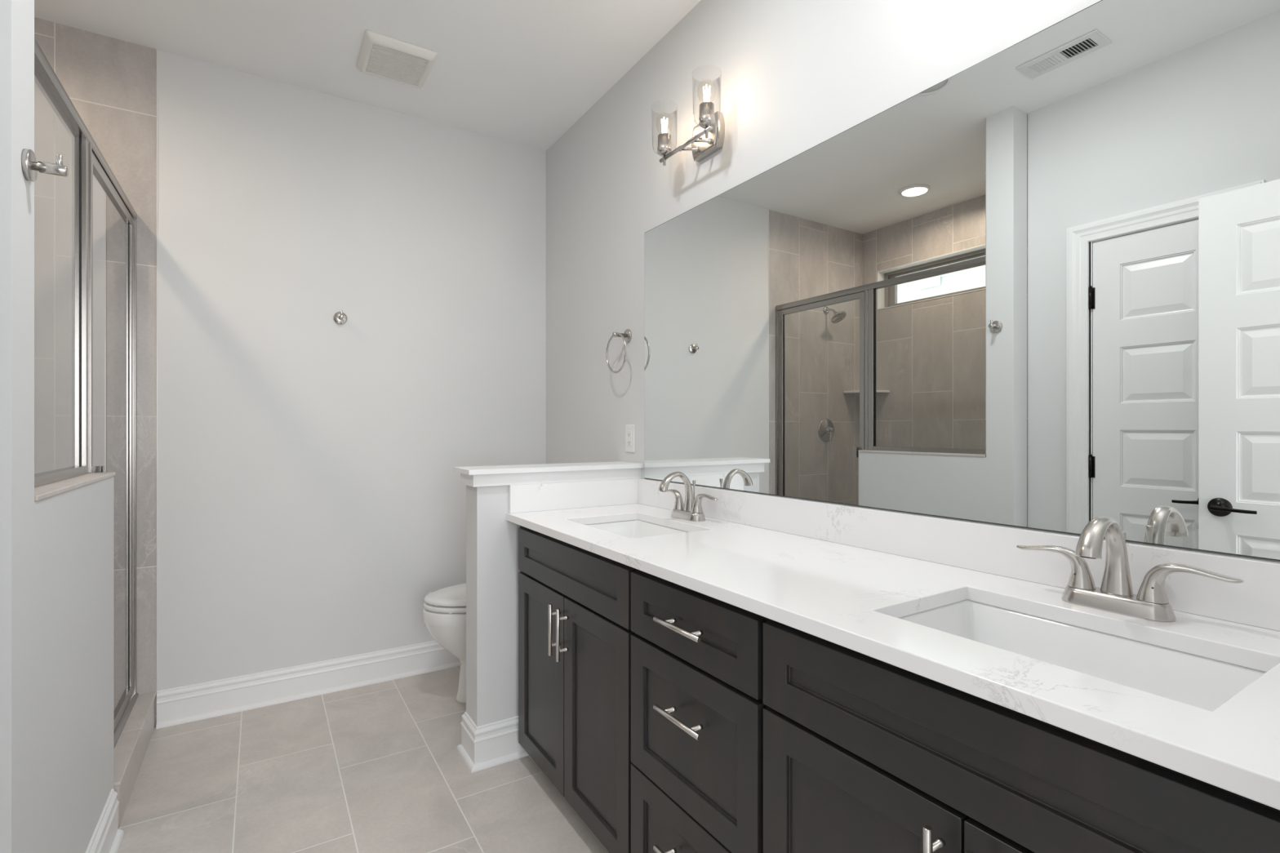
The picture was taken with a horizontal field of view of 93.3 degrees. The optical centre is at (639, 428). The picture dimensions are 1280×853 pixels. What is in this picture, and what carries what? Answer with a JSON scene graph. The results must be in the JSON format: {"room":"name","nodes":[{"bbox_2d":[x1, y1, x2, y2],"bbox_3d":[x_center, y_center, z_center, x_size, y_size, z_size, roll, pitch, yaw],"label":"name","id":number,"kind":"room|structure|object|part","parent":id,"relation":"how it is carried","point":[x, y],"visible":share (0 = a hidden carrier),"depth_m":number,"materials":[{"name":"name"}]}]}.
{"room":"bathroom","nodes":[
{"label":"bathroom","id":0,"kind":"room"},
{"bbox_2d":[0,0,115,852],"bbox_3d":[-1.400,-0.164,1.405,0.142,2.740,0.884,0,0,-32],"label":"wall partition","id":1,"kind":"structure","parent":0,"point":[56,539],"depth_m":1.17,"materials":[{"name":"paint"}]},
{"bbox_2d":[21,148,68,182],"bbox_3d":[-1.125,-0.494,1.147,0.058,0.057,0.057,0,0,-32],"label":"robe hook","id":2,"kind":"object","parent":1,"relation":"attached to","point":[29,166],"visible":1,"depth_m":1.14,"materials":[{"name":"silver metal"}]},
{"bbox_3d":[-1.146,-0.494,1.135,0.010,0.057,0.057,0,0,-32],"label":"mounting plate","id":3,"kind":"part","parent":2,"relation":"part of","materials":[{"name":"silver metal"}]},
{"bbox_2d":[85,788,124,852],"bbox_3d":[-1.370,1.135,1.384,0.162,0.142,0.874,0,0,-32],"label":"baseboard","id":4,"kind":"structure","parent":1,"relation":"attached to","point":[106,837],"depth_m":1.69,"materials":[{"name":"paint"}]},
{"bbox_3d":[-1.370,1.197,1.384,0.162,0.018,0.874,0,0,-32],"label":"shoe moulding","id":5,"kind":"part","parent":4,"relation":"part of","materials":[{"name":"paint"}]},
{"bbox_2d":[34,17,546,726],"bbox_3d":[-1.755,-0.164,2.631,2.850,2.740,0.100,0,0,-32],"label":"wall","id":6,"kind":"structure","parent":0,"point":[312,500],"depth_m":2.72,"materials":[{"name":"paint"}]},
{"bbox_2d":[156,48,157,688],"bbox_3d":[-1.953,-0.241,2.445,0.004,2.585,0.003,0,0,-32],"label":"trim","id":7,"kind":"structure","parent":6,"relation":"attached to","point":[157,49],"depth_m":2.44,"materials":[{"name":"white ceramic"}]},
{"bbox_2d":[155,640,460,728],"bbox_3d":[-1.230,1.135,2.884,1.692,0.142,0.028,0,0,-32],"label":"baseboard","id":8,"kind":"structure","parent":6,"relation":"attached to","point":[204,700],"depth_m":2.69,"materials":[{"name":"paint"}]},
{"bbox_2d":[333,310,346,324],"bbox_3d":[-1.374,-0.510,2.777,0.057,0.057,0.058,0,0,-32],"label":"robe hook","id":9,"kind":"object","parent":6,"relation":"attached to","point":[340,317],"visible":1,"depth_m":2.79,"materials":[{"name":"silver metal"}]},
{"bbox_2d":[117,666,608,852],"bbox_3d":[0.230,1.256,-0.440,2.950,0.100,7.411,0,0,-32],"label":"floor","id":10,"kind":"structure","parent":0,"point":[379,767],"depth_m":2.02,"materials":[{"name":"tile"}]},
{"bbox_2d":[113,692,155,828],"bbox_3d":[-1.825,1.136,2.094,0.152,0.140,0.735,0,0,-32],"label":"shower curb","id":11,"kind":"object","parent":10,"relation":"on","point":[131,748],"visible":0.43,"depth_m":2.08,"materials":[{"name":"tile"}]},
{"bbox_2d":[34,37,138,749],"bbox_3d":[-1.625,0.100,1.775,0.058,1.932,1.487,0,0,-32],"label":"shower enclosure","id":12,"kind":"object","parent":11,"relation":"on","point":[85,222],"visible":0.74,"depth_m":1.74,"materials":[{"name":"clear glass"}]},
{"bbox_3d":[-1.419,-0.360,1.437,0.006,0.947,0.662,0,0,-32],"label":"fixed pane","id":13,"kind":"part","parent":12,"relation":"part of","materials":[{"name":"clear glass"}]},
{"bbox_3d":[-1.416,0.119,1.432,0.032,0.024,0.684,0,0,-32],"label":"rail","id":14,"kind":"part","parent":12,"relation":"part of","materials":[{"name":"silver metal"}]},
{"bbox_3d":[-1.613,0.118,1.749,0.036,1.896,0.061,0,0,-32],"label":"post","id":15,"kind":"part","parent":12,"relation":"part of","materials":[{"name":"silver metal"}]},
{"bbox_3d":[-1.639,0.146,1.832,0.020,0.064,0.030,0,0,-32],"label":"pull handle","id":16,"kind":"part","parent":12,"relation":"part of","materials":[{"name":"silver metal"}]},
{"bbox_3d":[-1.820,0.106,2.077,0.006,1.806,0.647,0,0,-32],"label":"glass","id":17,"kind":"part","parent":12,"relation":"part of","materials":[{"name":"clear glass"}]},
{"bbox_3d":[-1.820,0.109,2.077,0.024,1.871,0.707,0,0,-32],"label":"door","id":18,"kind":"part","parent":12,"relation":"part of","materials":[{"name":"clear glass"}]},
{"bbox_2d":[422,582,466,704],"bbox_3d":[-0.618,0.814,2.788,0.736,0.785,0.452,0,0,-32],"label":"toilet","id":19,"kind":"object","parent":10,"relation":"on","point":[444,611],"visible":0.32,"depth_m":2.57,"materials":[{"name":"white ceramic"}]},
{"bbox_3d":[-0.714,0.765,2.727,0.504,0.020,0.370,0,0,-32],"label":"seat","id":20,"kind":"part","parent":19,"relation":"part of","materials":[{"name":"white ceramic"}]},
{"bbox_3d":[-0.711,0.736,2.729,0.506,0.026,0.368,0,0,-32],"label":"lid","id":21,"kind":"part","parent":19,"relation":"part of","materials":[{"name":"white ceramic"}]},
{"bbox_2d":[518,525,635,852],"bbox_3d":[-0.028,0.772,2.004,0.582,0.868,0.810,0,0,-32],"label":"base cabinet","id":22,"kind":"object","parent":10,"relation":"on","point":[575,633],"visible":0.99,"depth_m":1.78,"materials":[{"name":"black wood"}]},
{"bbox_3d":[-0.329,0.828,2.026,0.020,0.616,0.384,0,0,-32],"label":"door","id":23,"kind":"part","parent":22,"relation":"part of","materials":[{"name":"black wood"}]},
{"bbox_3d":[-0.277,0.622,1.864,0.012,0.158,0.012,0,0,-32],"label":"bar pull","id":24,"kind":"part","parent":22,"relation":"part of","materials":[{"name":"silver metal"}]},
{"bbox_3d":[-0.246,0.622,1.816,0.012,0.158,0.012,0,0,-32],"label":"bar pull","id":25,"kind":"part","parent":22,"relation":"part of","materials":[{"name":"silver metal"}]},
{"bbox_3d":[-0.233,0.574,1.824,0.032,0.010,0.010,0,0,-32],"label":"post","id":26,"kind":"part","parent":22,"relation":"part of","materials":[{"name":"silver metal"}]},
{"bbox_3d":[-0.233,0.670,1.824,0.032,0.010,0.010,0,0,-32],"label":"post","id":27,"kind":"part","parent":22,"relation":"part of","materials":[{"name":"silver metal"}]},
{"bbox_3d":[-0.123,0.828,1.699,0.020,0.616,0.384,0,0,-32],"label":"door","id":28,"kind":"part","parent":22,"relation":"part of","materials":[{"name":"black wood"}]},
{"bbox_2d":[631,568,768,852],"bbox_3d":[0.313,0.772,1.461,0.582,0.868,0.472,0,0,-32],"label":"base cabinet","id":29,"kind":"object","parent":10,"relation":"on","point":[697,706],"visible":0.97,"depth_m":1.30,"materials":[{"name":"black wood"}]},
{"bbox_3d":[0.077,0.949,1.300,0.012,0.012,0.163,0,0,-32],"label":"bar pull","id":30,"kind":"part","parent":29,"relation":"part of","materials":[{"name":"silver metal"}]},
{"bbox_3d":[0.065,0.949,1.349,0.032,0.010,0.010,0,0,-32],"label":"post","id":31,"kind":"part","parent":29,"relation":"part of","materials":[{"name":"silver metal"}]},
{"bbox_3d":[0.065,0.631,1.349,0.032,0.010,0.010,0,0,-32],"label":"post","id":32,"kind":"part","parent":29,"relation":"part of","materials":[{"name":"silver metal"}]},
{"bbox_3d":[0.065,0.432,1.349,0.032,0.010,0.010,0,0,-32],"label":"post","id":33,"kind":"part","parent":29,"relation":"part of","materials":[{"name":"silver metal"}]},
{"bbox_3d":[0.077,0.631,1.300,0.012,0.012,0.163,0,0,-32],"label":"bar pull","id":34,"kind":"part","parent":29,"relation":"part of","materials":[{"name":"silver metal"}]},
{"bbox_3d":[0.077,0.432,1.300,0.012,0.012,0.163,0,0,-32],"label":"bar pull","id":35,"kind":"part","parent":29,"relation":"part of","materials":[{"name":"silver metal"}]},
{"bbox_3d":[0.107,0.990,1.332,0.020,0.291,0.459,0,0,-32],"label":"drawer","id":36,"kind":"part","parent":29,"relation":"part of","materials":[{"name":"black wood"}]},
{"bbox_3d":[0.116,0.631,1.268,0.032,0.010,0.010,0,0,-32],"label":"post","id":37,"kind":"part","parent":29,"relation":"part of","materials":[{"name":"silver metal"}]},
{"bbox_3d":[0.116,0.432,1.268,0.032,0.010,0.010,0,0,-32],"label":"post","id":38,"kind":"part","parent":29,"relation":"part of","materials":[{"name":"silver metal"}]},
{"bbox_3d":[0.107,0.436,1.332,0.020,0.149,0.459,0,0,-32],"label":"drawer","id":39,"kind":"part","parent":29,"relation":"part of","materials":[{"name":"black wood"}]},
{"bbox_2d":[763,618,1279,852],"bbox_3d":[0.653,0.772,0.918,0.582,0.868,0.810,0,0,-32],"label":"base cabinet","id":40,"kind":"object","parent":10,"relation":"on","point":[863,753],"visible":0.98,"depth_m":0.83,"materials":[{"name":"black wood"}]},
{"bbox_3d":[0.336,0.828,0.967,0.020,0.616,0.375,0,0,-32],"label":"door","id":41,"kind":"part","parent":40,"relation":"part of","materials":[{"name":"black wood"}]},
{"bbox_2d":[506,503,1279,810],"bbox_3d":[0.315,0.324,1.470,0.576,0.027,2.111,0,0,-32],"label":"countertop","id":42,"kind":"structure","parent":40,"relation":"on","point":[854,598],"depth_m":0.96,"materials":[{"name":"stone"}]},
{"bbox_2d":[508,478,638,513],"bbox_3d":[-0.236,0.259,2.357,0.568,0.102,0.020,0,0,-32],"label":"side splash","id":43,"kind":"object","parent":42,"relation":"on","point":[525,498],"visible":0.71,"depth_m":2.33,"materials":[{"name":"stone"}]},
{"bbox_2d":[586,520,687,538],"bbox_3d":[-0.017,0.412,1.963,0.357,0.148,0.500,0,0,-32],"label":"sink","id":44,"kind":"object","parent":42,"relation":"in","point":[632,529],"visible":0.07,"depth_m":2.17,"materials":[{"name":"white ceramic"}]},
{"bbox_2d":[657,471,718,521],"bbox_3d":[0.129,0.229,2.054,0.151,0.163,0.318,0,0,-32],"label":"faucet","id":45,"kind":"object","parent":42,"relation":"on","point":[691,510],"visible":1,"depth_m":2.05,"materials":[{"name":"silver metal"}]},
{"bbox_3d":[0.115,0.250,2.157,0.042,0.066,0.129,0,0,-32],"label":"handle","id":46,"kind":"part","parent":45,"relation":"part of","materials":[{"name":"silver metal"}]},
{"bbox_3d":[0.123,0.216,2.051,0.139,0.138,0.047,0,0,-32],"label":"spout","id":47,"kind":"part","parent":45,"relation":"part of","materials":[{"name":"silver metal"}]},
{"bbox_3d":[0.165,0.297,2.077,0.058,0.027,0.160,0,0,-32],"label":"plate","id":48,"kind":"part","parent":45,"relation":"part of","materials":[{"name":"silver metal"}]},
{"bbox_3d":[0.187,0.235,2.091,0.012,0.110,0.012,0,0,-32],"label":"lift rod","id":49,"kind":"part","parent":45,"relation":"part of","materials":[{"name":"silver metal"}]},
{"bbox_3d":[0.215,0.250,1.997,0.042,0.066,0.129,0,0,-32],"label":"handle","id":50,"kind":"part","parent":45,"relation":"part of","materials":[{"name":"silver metal"}]},
{"bbox_2d":[898,600,1266,711],"bbox_3d":[0.635,0.412,0.925,0.357,0.148,0.501,0,0,-32],"label":"sink","id":51,"kind":"object","parent":42,"relation":"in","point":[1193,680],"visible":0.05,"depth_m":0.99,"materials":[{"name":"white ceramic"}]},
{"bbox_2d":[1016,515,1243,622],"bbox_3d":[0.780,0.229,1.015,0.151,0.163,0.318,0,0,-32],"label":"faucet","id":52,"kind":"object","parent":42,"relation":"on","point":[1115,594],"visible":1,"depth_m":1.02,"materials":[{"name":"silver metal"}]},
{"bbox_3d":[0.766,0.250,1.118,0.042,0.066,0.129,0,0,-32],"label":"handle","id":53,"kind":"part","parent":52,"relation":"part of","materials":[{"name":"silver metal"}]},
{"bbox_3d":[0.775,0.216,1.012,0.139,0.138,0.047,0,0,-32],"label":"spout","id":54,"kind":"part","parent":52,"relation":"part of","materials":[{"name":"silver metal"}]},
{"bbox_3d":[0.817,0.297,1.038,0.058,0.027,0.160,0,0,-32],"label":"plate","id":55,"kind":"part","parent":52,"relation":"part of","materials":[{"name":"silver metal"}]},
{"bbox_3d":[0.839,0.235,1.052,0.012,0.110,0.012,0,0,-32],"label":"lift rod","id":56,"kind":"part","parent":52,"relation":"part of","materials":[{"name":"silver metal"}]},
{"bbox_3d":[0.867,0.250,0.958,0.042,0.066,0.129,0,0,-32],"label":"handle","id":57,"kind":"part","parent":52,"relation":"part of","materials":[{"name":"silver metal"}]},
{"bbox_3d":[0.385,0.614,0.809,0.012,0.158,0.012,0,0,-32],"label":"bar pull","id":58,"kind":"part","parent":40,"relation":"part of","materials":[{"name":"silver metal"}]},
{"bbox_3d":[0.399,0.566,0.818,0.032,0.010,0.010,0,0,-32],"label":"post","id":59,"kind":"part","parent":40,"relation":"part of","materials":[{"name":"silver metal"}]},
{"bbox_3d":[0.537,0.828,0.647,0.020,0.616,0.375,0,0,-32],"label":"door","id":60,"kind":"part","parent":40,"relation":"part of","materials":[{"name":"black wood"}]},
{"bbox_2d":[34,0,701,151],"bbox_3d":[-0.862,-1.584,1.301,2.950,0.100,3.301,0,0,-32],"label":"ceiling","id":61,"kind":"structure","parent":0,"point":[521,72],"depth_m":2.40,"materials":[{"name":"paint"}]},
{"bbox_2d":[355,29,437,88],"bbox_3d":[-1.014,-1.519,2.516,0.274,0.029,0.286,0,0,-32],"label":"exhaust fan","id":62,"kind":"object","parent":61,"relation":"attached to","point":[380,55],"visible":1,"depth_m":2.48,"materials":[{"name":"white plastic"}]},
{"bbox_2d":[453,461,644,726],"bbox_3d":[-0.343,0.676,2.382,0.722,1.060,0.200,0,0,-32],"label":"wall","id":63,"kind":"structure","parent":0,"point":[492,571],"depth_m":2.20,"materials":[{"name":"paint"}]},
{"bbox_2d":[456,711,528,773],"bbox_3d":[-0.345,1.135,2.381,0.697,0.142,0.191,0,0,-32],"label":"baseboard","id":64,"kind":"structure","parent":63,"relation":"attached to","point":[486,746],"depth_m":2.18,"materials":[{"name":"paint"}]},
{"bbox_3d":[-0.345,1.197,2.381,0.697,0.018,0.191,0,0,-32],"label":"shoe moulding","id":65,"kind":"part","parent":64,"relation":"part of","materials":[{"name":"paint"}]},
{"bbox_2d":[546,0,1279,562],"bbox_3d":[0.345,-0.164,2.058,0.100,2.740,3.301,0,0,-32],"label":"wall","id":66,"kind":"structure","parent":0,"point":[796,75],"depth_m":2.23,"materials":[{"name":"paint"}]},
{"bbox_2d":[605,328,631,373],"bbox_3d":[-0.078,-0.329,2.570,0.074,0.191,0.170,0,0,-32],"label":"towel ring","id":67,"kind":"object","parent":66,"relation":"attached to","point":[626,336],"visible":1,"depth_m":2.57,"materials":[{"name":"silver metal"}]},
{"bbox_3d":[-0.085,-0.397,2.573,0.066,0.020,0.020,0,0,-32],"label":"arm","id":68,"kind":"part","parent":67,"relation":"part of","materials":[{"name":"silver metal"}]},
{"bbox_3d":[-0.054,-0.397,2.593,0.008,0.056,0.056,0,0,-32],"label":"mounting plate","id":69,"kind":"part","parent":67,"relation":"part of","materials":[{"name":"silver metal"}]},
{"bbox_2d":[625,424,635,452],"bbox_3d":[-0.043,0.043,2.576,0.009,0.118,0.074,0,0,-32],"label":"electrical outlet","id":70,"kind":"object","parent":66,"relation":"attached to","point":[629,428],"visible":1,"depth_m":2.57,"materials":[{"name":"white plastic"}]},
{"bbox_2d":[626,431,631,446],"bbox_3d":[-0.046,0.043,2.574,0.003,0.066,0.033,0,0,-32],"label":"receptacle","id":71,"kind":"object","parent":70,"relation":"attached to","point":[628,433],"depth_m":2.57,"materials":[{"name":"white plastic"}]},
{"bbox_2d":[651,66,724,165],"bbox_3d":[0.179,-1.045,2.078,0.160,0.210,0.338,0,0,-32],"label":"vanity light","id":72,"kind":"object","parent":66,"relation":"attached to","point":[708,136],"visible":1,"depth_m":2.06,"materials":[{"name":"silver metal"}]},
{"bbox_2d":[657,133,671,156],"bbox_3d":[0.088,-1.013,2.164,0.052,0.068,0.052,0,0,-32],"label":"socket","id":73,"kind":"object","parent":72,"relation":"attached to","point":[664,148],"depth_m":2.14,"materials":[{"name":"silver metal"}]},
{"bbox_3d":[0.088,-1.069,2.164,0.096,0.162,0.096,0,0,-32],"label":"lamp shade","id":74,"kind":"part","parent":72,"relation":"part of","materials":[{"name":"clear glass"}]},
{"bbox_3d":[0.170,-0.977,2.115,0.082,0.034,0.017,0,0,-32],"label":"arm","id":75,"kind":"part","parent":72,"relation":"part of","materials":[{"name":"silver metal"}]},
{"bbox_3d":[0.208,-0.977,2.054,0.082,0.034,0.017,0,0,-32],"label":"arm","id":76,"kind":"part","parent":72,"relation":"part of","materials":[{"name":"silver metal"}]},
{"bbox_2d":[698,101,715,128],"bbox_3d":[0.216,-1.013,1.959,0.052,0.068,0.052,0,0,-32],"label":"socket","id":77,"kind":"object","parent":72,"relation":"attached to","point":[706,118],"depth_m":1.94,"materials":[{"name":"silver metal"}]},
{"bbox_3d":[0.216,-1.069,1.959,0.096,0.162,0.096,0,0,-32],"label":"lamp shade","id":78,"kind":"part","parent":72,"relation":"part of","materials":[{"name":"clear glass"}]},
{"bbox_3d":[0.234,-1.018,2.113,0.030,0.120,0.158,0,0,-32],"label":"plate","id":79,"kind":"part","parent":72,"relation":"part of","materials":[{"name":"silver metal"}]},
{"bbox_2d":[638,478,1279,631],"bbox_3d":[0.556,0.259,1.609,0.020,0.102,2.091,0,0,-32],"label":"backsplash","id":80,"kind":"structure","parent":66,"relation":"attached to","point":[989,548],"depth_m":1.29,"materials":[{"name":"stone"}]},
{"bbox_2d":[644,0,1279,560],"bbox_3d":[0.564,-0.298,1.610,0.006,1.006,2.050,0,0,-32],"label":"wall mirror","id":81,"kind":"object","parent":66,"relation":"attached to","point":[1037,287],"visible":1,"depth_m":1.25,"materials":[{"name":"grey mirror"}]}
]}

